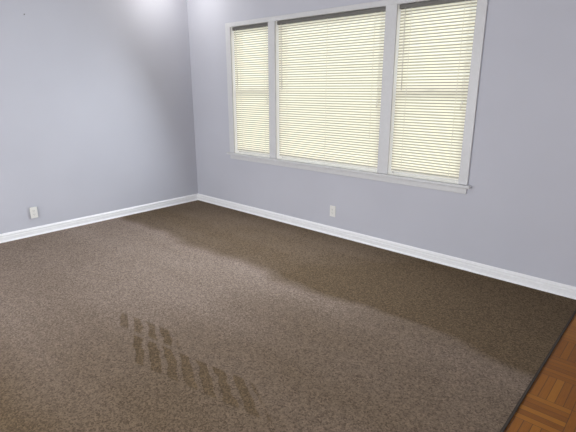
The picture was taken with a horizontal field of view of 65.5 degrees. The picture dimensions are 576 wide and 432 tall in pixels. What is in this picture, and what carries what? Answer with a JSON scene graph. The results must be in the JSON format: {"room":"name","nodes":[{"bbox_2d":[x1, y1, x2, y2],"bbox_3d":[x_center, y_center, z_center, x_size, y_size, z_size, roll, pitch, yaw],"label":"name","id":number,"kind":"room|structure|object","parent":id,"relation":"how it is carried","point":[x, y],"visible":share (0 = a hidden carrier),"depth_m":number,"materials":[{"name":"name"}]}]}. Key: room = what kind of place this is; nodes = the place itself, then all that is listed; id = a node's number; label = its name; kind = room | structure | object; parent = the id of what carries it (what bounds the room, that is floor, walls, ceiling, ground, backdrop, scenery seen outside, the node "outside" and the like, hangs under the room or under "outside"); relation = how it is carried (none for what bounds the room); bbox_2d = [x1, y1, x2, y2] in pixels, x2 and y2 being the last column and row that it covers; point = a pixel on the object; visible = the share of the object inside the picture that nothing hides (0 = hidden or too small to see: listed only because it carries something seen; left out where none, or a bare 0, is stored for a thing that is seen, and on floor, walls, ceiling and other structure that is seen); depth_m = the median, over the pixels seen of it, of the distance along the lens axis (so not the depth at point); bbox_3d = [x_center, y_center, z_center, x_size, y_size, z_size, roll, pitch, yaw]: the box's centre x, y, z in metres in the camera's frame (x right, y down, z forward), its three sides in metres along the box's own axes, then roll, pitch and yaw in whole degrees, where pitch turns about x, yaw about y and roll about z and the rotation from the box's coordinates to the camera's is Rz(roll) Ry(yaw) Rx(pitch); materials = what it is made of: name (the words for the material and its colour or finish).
{"room":"empty living room","nodes":[
{"label":"empty living room","id":0,"kind":"room"},
{"bbox_2d":[0,0,197,242],"bbox_3d":[-3.250,-0.907,3.930,0.185,2.800,5.760,14,21,40],"label":"wall","id":1,"kind":"structure","parent":0,"point":[96,109],"depth_m":4.98,"materials":[{"name":"paint"}]},
{"bbox_2d":[29,207,37,218],"bbox_3d":[-2.674,-0.037,4.712,0.021,0.118,0.072,14,21,40],"label":"outlet","id":2,"kind":"object","parent":1,"relation":"attached to","point":[33,212],"visible":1,"depth_m":4.70,"materials":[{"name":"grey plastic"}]},
{"bbox_2d":[187,0,575,299],"bbox_3d":[1.077,-0.927,3.969,6.520,2.800,0.185,14,21,40],"label":"wall","id":3,"kind":"structure","parent":0,"point":[513,208],"depth_m":3.62,"materials":[{"name":"paint"}]},
{"bbox_2d":[330,205,335,216],"bbox_3d":[0.468,-0.050,4.698,0.072,0.118,0.008,14,21,40],"label":"outlet","id":4,"kind":"object","parent":3,"relation":"attached to","point":[332,210],"visible":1,"depth_m":4.69,"materials":[{"name":"white plastic"}]},
{"bbox_2d":[225,0,487,193],"bbox_3d":[0.429,-1.222,4.504,3.033,1.568,0.238,14,21,40],"label":"window","id":5,"kind":"structure","parent":3,"relation":"in","point":[413,144],"depth_m":4.19,"materials":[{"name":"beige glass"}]},
{"bbox_2d":[232,22,272,155],"bbox_3d":[-0.410,-1.439,5.178,0.614,1.421,0.045,14,21,40],"label":"blind","id":6,"kind":"object","parent":5,"relation":"attached to","point":[257,133],"depth_m":5.19,"materials":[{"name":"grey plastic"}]},
{"bbox_2d":[277,6,389,169],"bbox_3d":[0.380,-1.243,4.485,1.319,1.421,0.045,14,21,40],"label":"blind","id":7,"kind":"object","parent":5,"relation":"attached to","point":[347,119],"depth_m":4.43,"materials":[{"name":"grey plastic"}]},
{"bbox_2d":[390,0,481,180],"bbox_3d":[1.196,-1.040,3.768,0.666,1.421,0.045,14,21,40],"label":"blind","id":8,"kind":"object","parent":5,"relation":"attached to","point":[418,147],"depth_m":3.77,"materials":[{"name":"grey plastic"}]},
{"bbox_2d":[504,314,575,431],"bbox_3d":[-0.853,0.961,2.305,6.200,0.090,5.600,14,21,40],"label":"floor","id":9,"kind":"structure","parent":0,"point":[548,403],"depth_m":2.27,"materials":[{"name":"brown wood"}]},
{"bbox_2d":[0,200,575,431],"bbox_3d":[-1.437,0.768,2.804,4.619,0.010,5.600,14,21,40],"label":"carpet floor","id":10,"kind":"structure","parent":9,"relation":"on","point":[197,316],"depth_m":2.86,"materials":[{"name":"brown carpet"}]},
{"bbox_2d":[500,309,575,431],"bbox_3d":[0.273,1.193,1.302,0.014,0.009,5.600,14,21,40],"label":"trim","id":11,"kind":"structure","parent":9,"relation":"on","point":[507,422],"depth_m":2.41,"materials":[{"name":"brown"}]},
{"label":"outside","id":12,"kind":"structure","parent":0,"visible":0},
{"bbox_2d":[243,7,475,157],"bbox_3d":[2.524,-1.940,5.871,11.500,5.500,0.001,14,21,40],"label":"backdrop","id":13,"kind":"structure","parent":12,"point":[370,53],"depth_m":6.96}
]}

